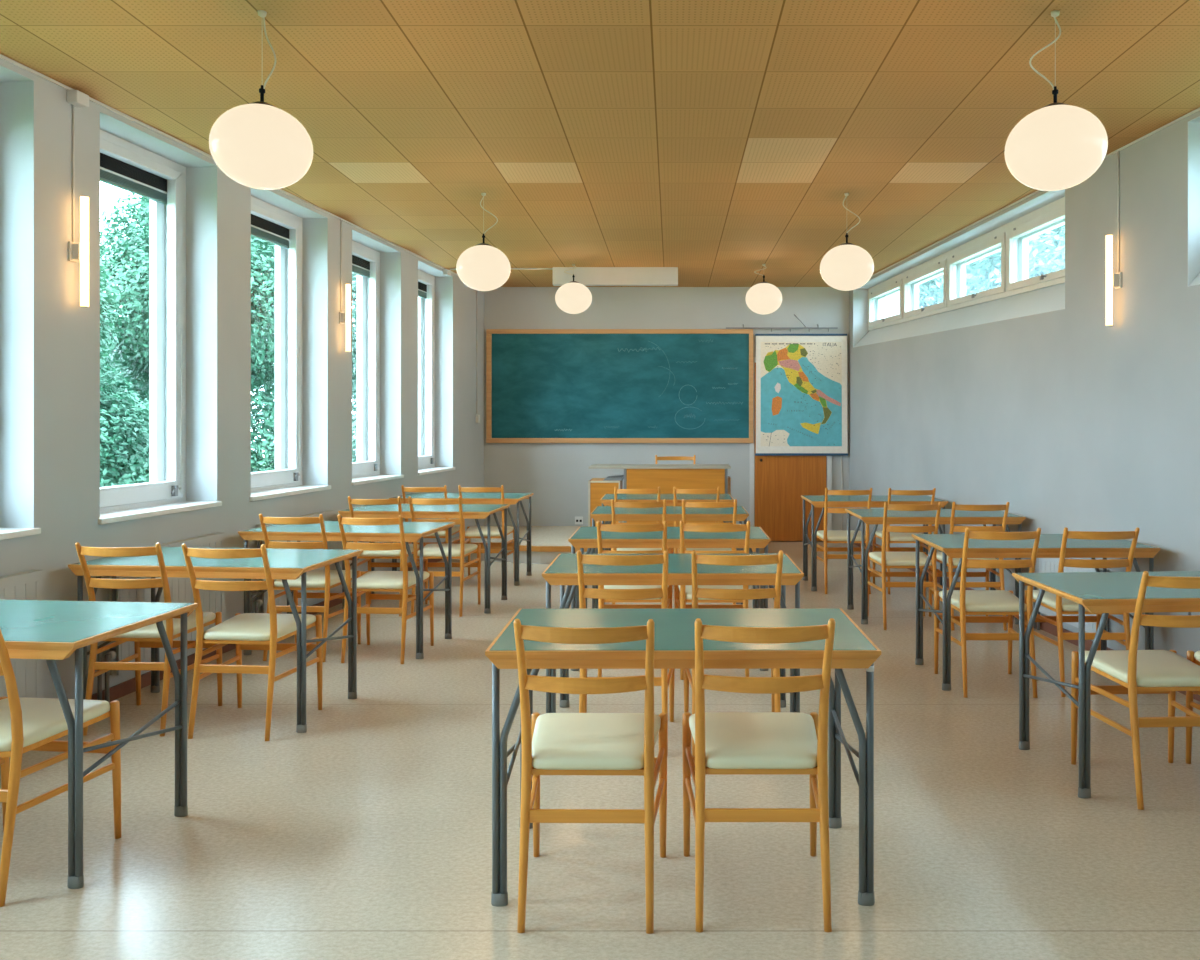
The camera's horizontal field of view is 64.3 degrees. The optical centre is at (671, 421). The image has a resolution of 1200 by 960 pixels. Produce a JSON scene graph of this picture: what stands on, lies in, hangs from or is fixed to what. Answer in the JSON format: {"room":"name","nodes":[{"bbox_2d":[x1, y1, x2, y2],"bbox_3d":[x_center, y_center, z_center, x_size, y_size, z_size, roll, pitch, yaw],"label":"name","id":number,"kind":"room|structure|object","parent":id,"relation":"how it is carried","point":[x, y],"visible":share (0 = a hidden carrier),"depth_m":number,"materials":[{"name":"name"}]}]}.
{"room":"classroom","nodes":[
{"label":"classroom","id":0,"kind":"room"},
{"bbox_2d":[0,58,483,698],"bbox_3d":[-2.973,-0.087,4.084,0.400,2.875,13.795,0,0,6],"label":"wall","id":1,"kind":"structure","parent":0,"point":[50,344],"depth_m":5.50,"materials":[{"name":"paint"}]},
{"bbox_2d":[0,528,40,539],"bbox_3d":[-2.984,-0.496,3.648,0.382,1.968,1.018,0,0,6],"label":"windowsill","id":2,"kind":"structure","parent":1,"relation":"in","point":[5,533],"depth_m":4.03,"materials":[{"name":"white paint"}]},
{"bbox_2d":[0,570,43,697],"bbox_3d":[-2.788,0.994,3.589,0.060,0.712,1.029,0,0,6],"label":"radiator","id":3,"kind":"object","parent":1,"relation":"attached to","point":[26,585],"visible":0.36,"depth_m":4.00,"materials":[{"name":"metal"}]},
{"bbox_2d":[67,90,88,307],"bbox_3d":[-2.708,-1.015,4.347,0.080,0.984,0.084,0,0,0],"label":"wall lamp","id":4,"kind":"object","parent":1,"relation":"attached to","point":[76,251],"visible":1,"depth_m":4.33,"materials":[{"name":"grey"}]},
{"bbox_2d":[98,130,221,524],"bbox_3d":[-2.849,-0.496,5.033,0.382,1.968,1.008,0,0,6],"label":"window","id":5,"kind":"structure","parent":1,"relation":"in","point":[127,166],"depth_m":5.41,"materials":[{"name":"white paint"}]},
{"bbox_2d":[97,533,225,701],"bbox_3d":[-2.653,0.994,4.974,0.060,0.712,1.019,0,0,6],"label":"radiator","id":6,"kind":"object","parent":1,"relation":"attached to","point":[181,591],"visible":0.38,"depth_m":4.99,"materials":[{"name":"metal"}]},
{"bbox_2d":[0,54,457,275],"bbox_3d":[-2.768,-1.515,4.064,0.012,0.012,13.393,0,0,6],"label":"trim","id":7,"kind":"structure","parent":1,"relation":"attached to","point":[3,57],"depth_m":4.98,"materials":[{"name":"beige paint"}]},
{"bbox_2d":[91,559,441,701],"bbox_3d":[-2.836,1.317,3.349,0.014,0.065,11.957,0,0,6],"label":"baseboard","id":8,"kind":"structure","parent":1,"relation":"attached to","point":[127,687],"depth_m":4.87,"materials":[{"name":"brown wood"}]},
{"bbox_2d":[249,196,330,500],"bbox_3d":[-2.716,-0.496,6.393,0.382,1.968,1.068,0,0,6],"label":"window","id":9,"kind":"structure","parent":1,"relation":"in","point":[274,225],"depth_m":6.80,"materials":[{"name":"white paint"}]},
{"bbox_2d":[251,510,334,612],"bbox_3d":[-2.521,0.994,6.334,0.060,0.712,1.079,0,0,6],"label":"radiator","id":10,"kind":"object","parent":1,"relation":"attached to","point":[260,603],"visible":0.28,"depth_m":6.14,"materials":[{"name":"metal"}]},
{"bbox_2d":[339,220,350,351],"bbox_3d":[-2.440,-1.022,7.099,0.080,0.998,0.056,0,0,0],"label":"wall lamp","id":11,"kind":"object","parent":1,"relation":"attached to","point":[343,317],"visible":1,"depth_m":7.08,"materials":[{"name":"grey"}]},
{"bbox_2d":[351,241,403,485],"bbox_3d":[-2.579,-0.496,7.808,0.382,1.968,1.018,0,0,6],"label":"window","id":12,"kind":"structure","parent":1,"relation":"in","point":[365,260],"depth_m":8.21,"materials":[{"name":"white paint"}]},
{"bbox_2d":[417,270,454,474],"bbox_3d":[-2.443,-0.496,9.193,0.382,1.968,1.008,0,0,6],"label":"window","id":13,"kind":"structure","parent":1,"relation":"in","point":[426,282],"depth_m":9.59,"materials":[{"name":"white paint"}]},
{"bbox_2d":[443,269,450,275],"bbox_3d":[-2.227,-1.478,9.408,0.050,0.057,0.100,0,0,6],"label":"junction box","id":14,"kind":"object","parent":1,"relation":"attached to","point":[446,272],"visible":1,"depth_m":9.36,"materials":[{"name":"white paint"}]},
{"bbox_2d":[475,290,479,422],"bbox_3d":[-2.133,-0.748,10.448,0.036,1.515,0.080,0,0,6],"label":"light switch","id":15,"kind":"object","parent":1,"relation":"attached to","point":[477,417],"visible":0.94,"depth_m":10.45,"materials":[{"name":"beige paint"}]},
{"bbox_2d":[475,415,479,422],"bbox_3d":[-2.136,-0.035,10.448,0.029,0.090,0.080,0,0,6],"label":"switch plate","id":16,"kind":"object","parent":15,"relation":"attached to","point":[477,417],"depth_m":10.41,"materials":[{"name":"beige paint"}]},
{"bbox_2d":[0,542,1199,959],"bbox_3d":[-0.103,1.410,4.065,7.641,0.120,13.930,0,0,0],"label":"floor","id":17,"kind":"structure","parent":0,"point":[365,833],"depth_m":3.14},
{"bbox_2d":[0,629,120,906],"bbox_3d":[-2.023,0.932,2.854,0.422,0.838,0.527,0,0,6],"label":"chair","id":18,"kind":"object","parent":17,"relation":"on","point":[27,724],"visible":0.88,"depth_m":2.84,"materials":[{"name":"brown wood"}]},
{"bbox_2d":[0,600,197,888],"bbox_3d":[-2.220,0.990,3.057,1.090,0.721,0.600,0,0,5],"label":"table","id":19,"kind":"object","parent":17,"relation":"on","point":[50,630],"visible":1,"depth_m":2.95,"materials":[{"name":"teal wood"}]},
{"bbox_2d":[75,542,221,735],"bbox_3d":[-2.356,0.932,4.274,0.422,0.838,0.527,0,0,2],"label":"chair","id":20,"kind":"object","parent":17,"relation":"on","point":[148,636],"visible":0.62,"depth_m":4.13,"materials":[{"name":"brown wood"}]},
{"bbox_2d":[68,547,362,732],"bbox_3d":[-2.098,0.990,4.441,1.090,0.721,0.600,0,0,6],"label":"table","id":21,"kind":"object","parent":17,"relation":"on","point":[285,564],"visible":0.71,"depth_m":4.24,"materials":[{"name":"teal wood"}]},
{"bbox_2d":[181,543,321,740],"bbox_3d":[-1.869,0.932,4.223,0.422,0.838,0.527,0,0,5],"label":"chair","id":22,"kind":"object","parent":17,"relation":"on","point":[248,631],"visible":0.97,"depth_m":4.09,"materials":[{"name":"brown wood"}]},
{"bbox_2d":[259,514,360,661],"bbox_3d":[-2.117,0.932,5.539,0.422,0.838,0.527,0,0,4],"label":"chair","id":23,"kind":"object","parent":17,"relation":"on","point":[326,579],"visible":0.55,"depth_m":5.39,"materials":[{"name":"brown wood"}]},
{"bbox_2d":[238,521,455,658],"bbox_3d":[-1.928,0.990,5.715,1.090,0.721,0.600,0,0,5],"label":"table","id":24,"kind":"object","parent":17,"relation":"on","point":[413,531],"visible":0.73,"depth_m":5.46,"materials":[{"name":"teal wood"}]},
{"bbox_2d":[337,514,433,663],"bbox_3d":[-1.662,0.932,5.494,0.422,0.838,0.527,0,0,4],"label":"chair","id":25,"kind":"object","parent":17,"relation":"on","point":[381,581],"visible":0.93,"depth_m":5.36,"materials":[{"name":"brown wood"}]},
{"bbox_2d":[348,496,423,616],"bbox_3d":[-2.051,0.932,6.784,0.422,0.838,0.527,0,0,2],"label":"chair","id":26,"kind":"object","parent":17,"relation":"on","point":[367,555],"visible":0.34,"depth_m":6.65,"materials":[{"name":"brown wood"}]},
{"bbox_2d":[338,504,509,612],"bbox_3d":[-1.801,0.990,6.992,1.090,0.721,0.600,0,0,3],"label":"table","id":27,"kind":"object","parent":17,"relation":"on","point":[470,511],"visible":0.64,"depth_m":6.75,"materials":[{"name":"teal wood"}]},
{"bbox_2d":[401,485,459,560],"bbox_3d":[-2.020,0.932,7.959,0.422,0.838,0.527,0,0,0],"label":"chair","id":28,"kind":"object","parent":17,"relation":"on","point":[442,534],"visible":0.32,"depth_m":7.81,"materials":[{"name":"brown wood"}]},
{"bbox_2d":[408,496,480,616],"bbox_3d":[-1.631,0.932,6.784,0.422,0.838,0.527,0,0,2],"label":"chair","id":29,"kind":"object","parent":17,"relation":"on","point":[430,551],"visible":0.79,"depth_m":6.65,"materials":[{"name":"brown wood"}]},
{"bbox_2d":[389,493,533,584],"bbox_3d":[-1.784,0.990,8.137,1.090,0.721,0.600,0,0,3],"label":"table","id":30,"kind":"object","parent":17,"relation":"on","point":[468,498],"visible":0.56,"depth_m":7.92,"materials":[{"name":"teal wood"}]},
{"bbox_2d":[458,485,513,586],"bbox_3d":[-1.555,0.932,7.954,0.422,0.838,0.527,0,0,0],"label":"chair","id":31,"kind":"object","parent":17,"relation":"on","point":[471,532],"visible":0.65,"depth_m":7.83,"materials":[{"name":"brown wood"}]},
{"bbox_2d":[513,619,667,933],"bbox_3d":[-0.227,0.932,2.700,0.422,0.838,0.527,0,0,1],"label":"chair","id":32,"kind":"object","parent":17,"relation":"on","point":[551,743],"visible":1,"depth_m":2.56,"materials":[{"name":"brown wood"}]},
{"bbox_2d":[444,526,755,563],"bbox_3d":[-0.722,1.262,9.864,3.043,0.175,1.728,0,0,0],"label":"platform","id":33,"kind":"object","parent":17,"relation":"on","point":[547,542],"depth_m":9.21,"materials":[{"name":"brown wood"}]},
{"bbox_2d":[588,464,730,526],"bbox_3d":[-0.115,0.800,9.330,1.376,0.750,0.500,0,0,0],"label":"desk","id":34,"kind":"object","parent":33,"relation":"on","point":[666,477],"visible":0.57,"depth_m":9.10,"materials":[{"name":"laminate"}]},
{"bbox_2d":[655,455,695,463],"bbox_3d":[0.035,0.757,9.556,0.477,0.838,0.527,0,0,0],"label":"chair","id":35,"kind":"object","parent":33,"relation":"on","point":[656,457],"visible":0.18,"depth_m":9.79,"materials":[{"name":"brown wood"}]},
{"bbox_2d":[577,550,674,755],"bbox_3d":[-0.198,0.932,4.029,0.422,0.838,0.527,0,0,0],"label":"chair","id":36,"kind":"object","parent":17,"relation":"on","point":[667,678],"visible":0.41,"depth_m":3.84,"materials":[{"name":"brown wood"}]},
{"bbox_2d":[597,521,671,676],"bbox_3d":[-0.209,0.932,5.169,0.422,0.838,0.527,0,0,0],"label":"chair","id":37,"kind":"object","parent":17,"relation":"on","point":[600,527],"visible":0.37,"depth_m":4.99,"materials":[{"name":"brown wood"}]},
{"bbox_2d":[614,487,659,522],"bbox_3d":[-0.276,0.932,7.764,0.422,0.838,0.527,0,0,0],"label":"chair","id":38,"kind":"object","parent":17,"relation":"on","point":[616,491],"visible":0.16,"depth_m":7.52,"materials":[{"name":"brown wood"}]},
{"bbox_2d":[611,499,669,603],"bbox_3d":[-0.222,0.932,6.549,0.422,0.838,0.527,0,0,0],"label":"chair","id":39,"kind":"object","parent":17,"relation":"on","point":[613,504],"visible":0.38,"depth_m":6.33,"materials":[{"name":"brown wood"}]},
{"bbox_2d":[600,494,733,549],"bbox_3d":[-0.040,0.990,8.020,1.090,0.721,0.600,0,0,0],"label":"table","id":40,"kind":"object","parent":17,"relation":"on","point":[606,499],"visible":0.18,"depth_m":7.81,"materials":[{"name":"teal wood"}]},
{"bbox_2d":[568,527,770,670],"bbox_3d":[-0.013,0.990,5.415,1.090,0.721,0.600,0,0,0],"label":"table","id":41,"kind":"object","parent":17,"relation":"on","point":[583,537],"visible":0.42,"depth_m":5.15,"materials":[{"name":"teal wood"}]},
{"bbox_2d":[590,506,748,607],"bbox_3d":[-0.017,0.990,6.805,1.090,0.721,0.600,0,0,0],"label":"table","id":42,"kind":"object","parent":17,"relation":"on","point":[600,513],"visible":0.37,"depth_m":6.53,"materials":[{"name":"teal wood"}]},
{"bbox_2d":[542,554,803,712],"bbox_3d":[0.004,0.990,4.250,1.090,0.721,0.600,0,0,0],"label":"table","id":43,"kind":"object","parent":17,"relation":"on","point":[563,570],"visible":0.39,"depth_m":3.99,"materials":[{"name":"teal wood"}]},
{"bbox_2d":[485,608,880,906],"bbox_3d":[0.030,0.990,2.913,1.090,0.721,0.600,0,0,0],"label":"table","id":44,"kind":"object","parent":17,"relation":"on","point":[674,628],"visible":0.81,"depth_m":2.65,"materials":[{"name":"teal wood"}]},
{"bbox_2d":[670,487,719,553],"bbox_3d":[0.196,0.932,7.764,0.422,0.838,0.527,0,0,0],"label":"chair","id":45,"kind":"object","parent":17,"relation":"on","point":[678,491],"visible":0.23,"depth_m":7.53,"materials":[{"name":"brown wood"}]},
{"bbox_2d":[677,499,736,604],"bbox_3d":[0.250,0.932,6.549,0.422,0.838,0.527,0,0,0],"label":"chair","id":46,"kind":"object","parent":17,"relation":"on","point":[684,504],"visible":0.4,"depth_m":6.34,"materials":[{"name":"brown wood"}]},
{"bbox_2d":[674,521,749,679],"bbox_3d":[0.224,0.932,5.164,0.422,0.838,0.527,0,0,0],"label":"chair","id":47,"kind":"object","parent":17,"relation":"on","point":[685,590],"visible":0.47,"depth_m":4.99,"materials":[{"name":"brown wood"}]},
{"bbox_2d":[684,550,782,755],"bbox_3d":[0.262,0.932,4.029,0.422,0.838,0.527,0,0,0],"label":"chair","id":48,"kind":"object","parent":17,"relation":"on","point":[728,560],"visible":0.25,"depth_m":3.83,"materials":[{"name":"brown wood"}]},
{"bbox_2d":[682,618,834,931],"bbox_3d":[0.243,0.932,2.706,0.422,0.838,0.527,0,0,0],"label":"chair","id":49,"kind":"object","parent":17,"relation":"on","point":[725,742],"visible":1,"depth_m":2.57,"materials":[{"name":"brown wood"}]},
{"bbox_2d":[817,488,871,593],"bbox_3d":[1.380,0.932,7.639,0.422,0.838,0.527,0,0,0],"label":"chair","id":50,"kind":"object","parent":17,"relation":"on","point":[828,536],"visible":0.73,"depth_m":7.50,"materials":[{"name":"brown wood"}]},
{"bbox_2d":[801,495,947,590],"bbox_3d":[1.650,0.990,7.850,1.090,0.721,0.600,0,0,0],"label":"table","id":51,"kind":"object","parent":17,"relation":"on","point":[815,500],"visible":0.67,"depth_m":7.60,"materials":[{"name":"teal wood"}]},
{"bbox_2d":[868,502,940,629],"bbox_3d":[1.553,0.932,6.349,0.422,0.838,0.527,0,0,0],"label":"chair","id":52,"kind":"object","parent":17,"relation":"on","point":[885,559],"visible":0.85,"depth_m":6.21,"materials":[{"name":"brown wood"}]},
{"bbox_2d":[873,488,935,593],"bbox_3d":[1.873,0.932,7.634,0.422,0.838,0.527,0,0,0],"label":"chair","id":53,"kind":"object","parent":17,"relation":"on","point":[891,537],"visible":0.43,"depth_m":7.51,"materials":[{"name":"brown wood"}]},
{"bbox_2d":[845,509,1025,623],"bbox_3d":[1.800,0.990,6.600,1.090,0.721,0.600,0,0,0],"label":"table","id":54,"kind":"object","parent":17,"relation":"on","point":[866,516],"visible":0.66,"depth_m":6.34,"materials":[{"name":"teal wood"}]},
{"bbox_2d":[929,502,1009,629],"bbox_3d":[1.990,0.932,6.344,0.422,0.838,0.527,0,0,0],"label":"chair","id":55,"kind":"object","parent":17,"relation":"on","point":[952,563],"visible":0.45,"depth_m":6.20,"materials":[{"name":"brown wood"}]},
{"bbox_2d":[934,528,1040,697],"bbox_3d":[1.612,0.932,4.842,0.422,0.838,0.527,0,0,1],"label":"chair","id":56,"kind":"object","parent":17,"relation":"on","point":[967,602],"visible":0.86,"depth_m":4.71,"materials":[{"name":"brown wood"}]},
{"bbox_2d":[912,534,1159,690],"bbox_3d":[1.894,0.990,5.045,1.090,0.721,0.600,0,0,-1],"label":"table","id":57,"kind":"object","parent":17,"relation":"on","point":[951,545],"visible":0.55,"depth_m":4.79,"materials":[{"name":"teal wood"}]},
{"bbox_2d":[1024,527,1139,696],"bbox_3d":[2.093,0.932,4.852,0.422,0.838,0.527,0,0,0],"label":"chair","id":58,"kind":"object","parent":17,"relation":"on","point":[1060,605],"visible":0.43,"depth_m":4.71,"materials":[{"name":"brown wood"}]},
{"bbox_2d":[1012,571,1199,797],"bbox_3d":[1.982,0.990,3.701,1.090,0.721,0.600,0,0,-3],"label":"table","id":59,"kind":"object","parent":17,"relation":"on","point":[1105,593],"visible":0.99,"depth_m":3.53,"materials":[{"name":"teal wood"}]},
{"bbox_2d":[1071,571,1199,809],"bbox_3d":[1.795,0.932,3.507,0.422,0.838,0.527,0,0,-3],"label":"chair","id":60,"kind":"object","parent":17,"relation":"on","point":[1136,671],"visible":0.95,"depth_m":3.38,"materials":[{"name":"brown wood"}]},
{"bbox_2d":[1186,650,1199,763],"bbox_3d":[2.245,0.932,3.509,0.422,0.838,0.527,0,0,-1],"label":"chair","id":61,"kind":"object","parent":17,"relation":"on","point":[1193,657],"visible":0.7,"depth_m":3.74,"materials":[{"name":"brown wood"}]},
{"bbox_2d":[0,0,1199,286],"bbox_3d":[-0.222,-1.575,3.896,7.097,0.100,13.964,0,0,0],"label":"ceiling","id":62,"kind":"structure","parent":0,"point":[714,141],"depth_m":4.45,"materials":[{"name":"wood"}]},
{"bbox_2d":[209,10,312,189],"bbox_3d":[-1.523,-1.196,3.530,0.357,0.657,0.357,0,0,0],"label":"pendant lamp","id":63,"kind":"object","parent":62,"relation":"hanging from","point":[260,145],"visible":1,"depth_m":3.41,"materials":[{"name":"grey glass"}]},
{"bbox_2d":[456,193,510,290],"bbox_3d":[-1.255,-1.199,6.330,0.357,0.652,0.357,0,0,0],"label":"pendant lamp","id":64,"kind":"object","parent":62,"relation":"hanging from","point":[482,266],"visible":1,"depth_m":6.21,"materials":[{"name":"grey glass"}]},
{"bbox_2d":[450,268,552,269],"bbox_3d":[-1.688,-1.514,9.402,1.029,0.019,0.027,0,0,1],"label":"cable","id":65,"kind":"object","parent":62,"relation":"attached to","point":[451,268],"visible":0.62,"depth_m":9.40,"materials":[{"name":"white paint"}]},
{"bbox_2d":[555,264,591,313],"bbox_3d":[-0.950,-1.284,9.170,0.357,0.482,0.357,0,0,0],"label":"pendant lamp","id":66,"kind":"object","parent":62,"relation":"hanging from","point":[573,297],"visible":1,"depth_m":9.05,"materials":[{"name":"grey glass"}]},
{"bbox_2d":[553,267,677,285],"bbox_3d":[-0.558,-1.438,9.395,1.235,0.174,0.090,0,0,0],"label":"case","id":67,"kind":"object","parent":62,"relation":"attached to","point":[587,276],"visible":1,"depth_m":9.35,"materials":[{"name":"white paint"}]},
{"bbox_2d":[745,264,781,314],"bbox_3d":[0.887,-1.282,9.170,0.357,0.487,0.357,0,0,0],"label":"pendant lamp","id":68,"kind":"object","parent":62,"relation":"hanging from","point":[763,298],"visible":1,"depth_m":9.05,"materials":[{"name":"grey glass"}]},
{"bbox_2d":[820,193,873,290],"bbox_3d":[1.165,-1.200,6.330,0.357,0.649,0.357,0,0,0],"label":"pendant lamp","id":69,"kind":"object","parent":62,"relation":"hanging from","point":[847,266],"visible":1,"depth_m":6.21,"materials":[{"name":"grey glass"}]},
{"bbox_2d":[1004,10,1107,190],"bbox_3d":[1.424,-1.194,3.530,0.357,0.661,0.357,0,0,0],"label":"pendant lamp","id":70,"kind":"object","parent":62,"relation":"hanging from","point":[1056,146],"visible":1,"depth_m":3.41,"materials":[{"name":"grey glass"}]},
{"bbox_2d":[484,287,899,541],"bbox_3d":[-0.062,-0.087,10.855,5.324,2.875,0.250,0,0,0],"label":"wall","id":71,"kind":"structure","parent":0,"point":[558,475],"depth_m":10.73,"materials":[{"name":"paint"}]},
{"bbox_2d":[575,517,582,523],"bbox_3d":[-1.050,1.111,10.722,0.090,0.088,0.015,0,0,0],"label":"wall socket","id":72,"kind":"object","parent":71,"relation":"attached to","point":[578,520],"visible":1,"depth_m":10.72,"materials":[{"name":"white plastic"}]},
{"bbox_2d":[486,329,752,442],"bbox_3d":[-0.587,-0.404,10.704,3.004,1.282,0.049,0,0,0],"label":"blackboard","id":73,"kind":"object","parent":71,"relation":"attached to","point":[543,385],"visible":1,"depth_m":10.71,"materials":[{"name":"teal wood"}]},
{"bbox_2d":[726,314,837,331],"bbox_3d":[1.232,-1.115,10.698,1.256,0.202,0.066,0,0,0],"label":"rail","id":74,"kind":"object","parent":71,"relation":"attached to","point":[743,327],"visible":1,"depth_m":10.66,"materials":[{"name":"grey metal"}]},
{"bbox_2d":[755,334,847,455],"bbox_3d":[1.455,-0.307,10.670,1.042,1.369,0.024,0,0,0],"label":"map","id":75,"kind":"object","parent":74,"relation":"hanging from","point":[801,379],"visible":1,"depth_m":10.67,"materials":[{"name":"paper"}]},
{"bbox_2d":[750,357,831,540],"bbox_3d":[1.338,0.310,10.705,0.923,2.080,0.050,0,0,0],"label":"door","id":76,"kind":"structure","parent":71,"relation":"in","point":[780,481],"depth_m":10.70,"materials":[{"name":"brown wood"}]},
{"bbox_2d":[841,456,842,529],"bbox_3d":[1.917,0.796,10.724,0.028,0.848,0.010,0,0,0],"label":"cable","id":77,"kind":"object","parent":71,"relation":"attached to","point":[841,456],"visible":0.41,"depth_m":10.72,"materials":[{"name":"beige paint"}]},
{"bbox_2d":[849,111,1199,658],"bbox_3d":[2.763,-0.087,4.079,0.310,2.875,13.787,0,0,-5],"label":"wall","id":78,"kind":"structure","parent":0,"point":[1029,401],"depth_m":5.82,"materials":[{"name":"grey paint"}]},
{"bbox_2d":[868,197,1064,330],"bbox_3d":[2.439,-1.201,8.254,0.177,0.578,4.690,0,0,-5],"label":"window","id":79,"kind":"structure","parent":78,"relation":"in","point":[1011,238],"depth_m":7.73,"materials":[{"name":"beige paint"}]},
{"bbox_2d":[854,543,1199,701],"bbox_3d":[2.603,1.317,4.054,0.014,0.065,13.366,0,0,-5],"label":"baseboard","id":80,"kind":"structure","parent":78,"relation":"attached to","point":[1045,626],"depth_m":6.03,"materials":[{"name":"brown wood"}]},
{"bbox_2d":[872,107,1199,275],"bbox_3d":[2.604,-1.516,4.064,0.010,0.010,13.386,0,0,-5],"label":"trim","id":81,"kind":"structure","parent":78,"relation":"attached to","point":[1197,109],"depth_m":6.32,"materials":[{"name":"beige paint"}]},
{"bbox_2d":[1033,558,1107,632],"bbox_3d":[2.418,1.094,5.810,0.060,0.512,0.837,0,0,-5],"label":"radiator","id":82,"kind":"object","parent":78,"relation":"attached to","point":[1046,565],"visible":0.27,"depth_m":5.90,"materials":[{"name":"metal"}]},
{"bbox_2d":[1106,151,1121,325],"bbox_3d":[2.458,-1.028,5.299,0.079,0.986,0.056,0,0,0],"label":"wall lamp","id":83,"kind":"object","parent":78,"relation":"attached to","point":[1112,280],"visible":1,"depth_m":5.28,"materials":[{"name":"grey"}]},
{"label":"outside","id":84,"kind":"structure","parent":0,"visible":0},
{"bbox_3d":[-21.862,1.750,15.000,36.276,0.200,60.000,0,0,0],"label":"ground","id":85,"kind":"structure","parent":84,"visible":0},
{"bbox_2d":[100,260,149,486],"bbox_3d":[-8.550,-0.402,11.602,4.624,4.177,4.892,0,0,0],"label":"broadleaf tree","id":86,"kind":"object","parent":85,"relation":"on","point":[117,425],"visible":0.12,"depth_m":11.85,"materials":[{"name":"green plant"}]},
{"bbox_2d":[100,193,274,476],"bbox_3d":[-8.009,-1.932,16.516,4.132,7.172,5.571,0,0,-28],"label":"broadleaf tree","id":87,"kind":"object","parent":85,"relation":"on","point":[132,277],"visible":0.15,"depth_m":15.14,"materials":[{"name":"green plant"}]},
{"bbox_2d":[101,203,273,454],"bbox_3d":[-16.449,-4.348,29.466,8.802,12.130,6.493,0,0,0],"label":"broadleaf tree","id":88,"kind":"object","parent":85,"relation":"on","point":[116,350],"visible":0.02,"depth_m":27.68,"materials":[{"name":"green plant"}]},
{"bbox_2d":[258,273,356,461],"bbox_3d":[-7.359,-2.979,22.920,4.975,9.362,6.159,0,0,-24],"label":"broadleaf tree","id":89,"kind":"object","parent":85,"relation":"on","point":[354,276],"visible":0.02,"depth_m":20.94,"materials":[{"name":"green plant"}]},
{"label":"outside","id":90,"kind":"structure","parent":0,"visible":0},
{"bbox_3d":[22.209,1.750,15.000,35.583,0.200,60.000,0,0,0],"label":"ground","id":91,"kind":"structure","parent":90,"visible":0},
{"bbox_2d":[919,275,966,308],"bbox_3d":[5.658,-2.795,29.853,5.451,8.896,8.006,0,0,-26],"label":"broadleaf tree","id":92,"kind":"object","parent":91,"relation":"on","point":[929,291],"visible":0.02,"depth_m":26.69,"materials":[{"name":"green plant"}]},
{"bbox_2d":[937,225,1064,295],"bbox_3d":[8.610,-1.984,20.018,4.982,7.276,7.089,0,0,-22],"label":"broadleaf tree","id":93,"kind":"object","parent":91,"relation":"on","point":[1046,251],"visible":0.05,"depth_m":19.12,"materials":[{"name":"green plant"}]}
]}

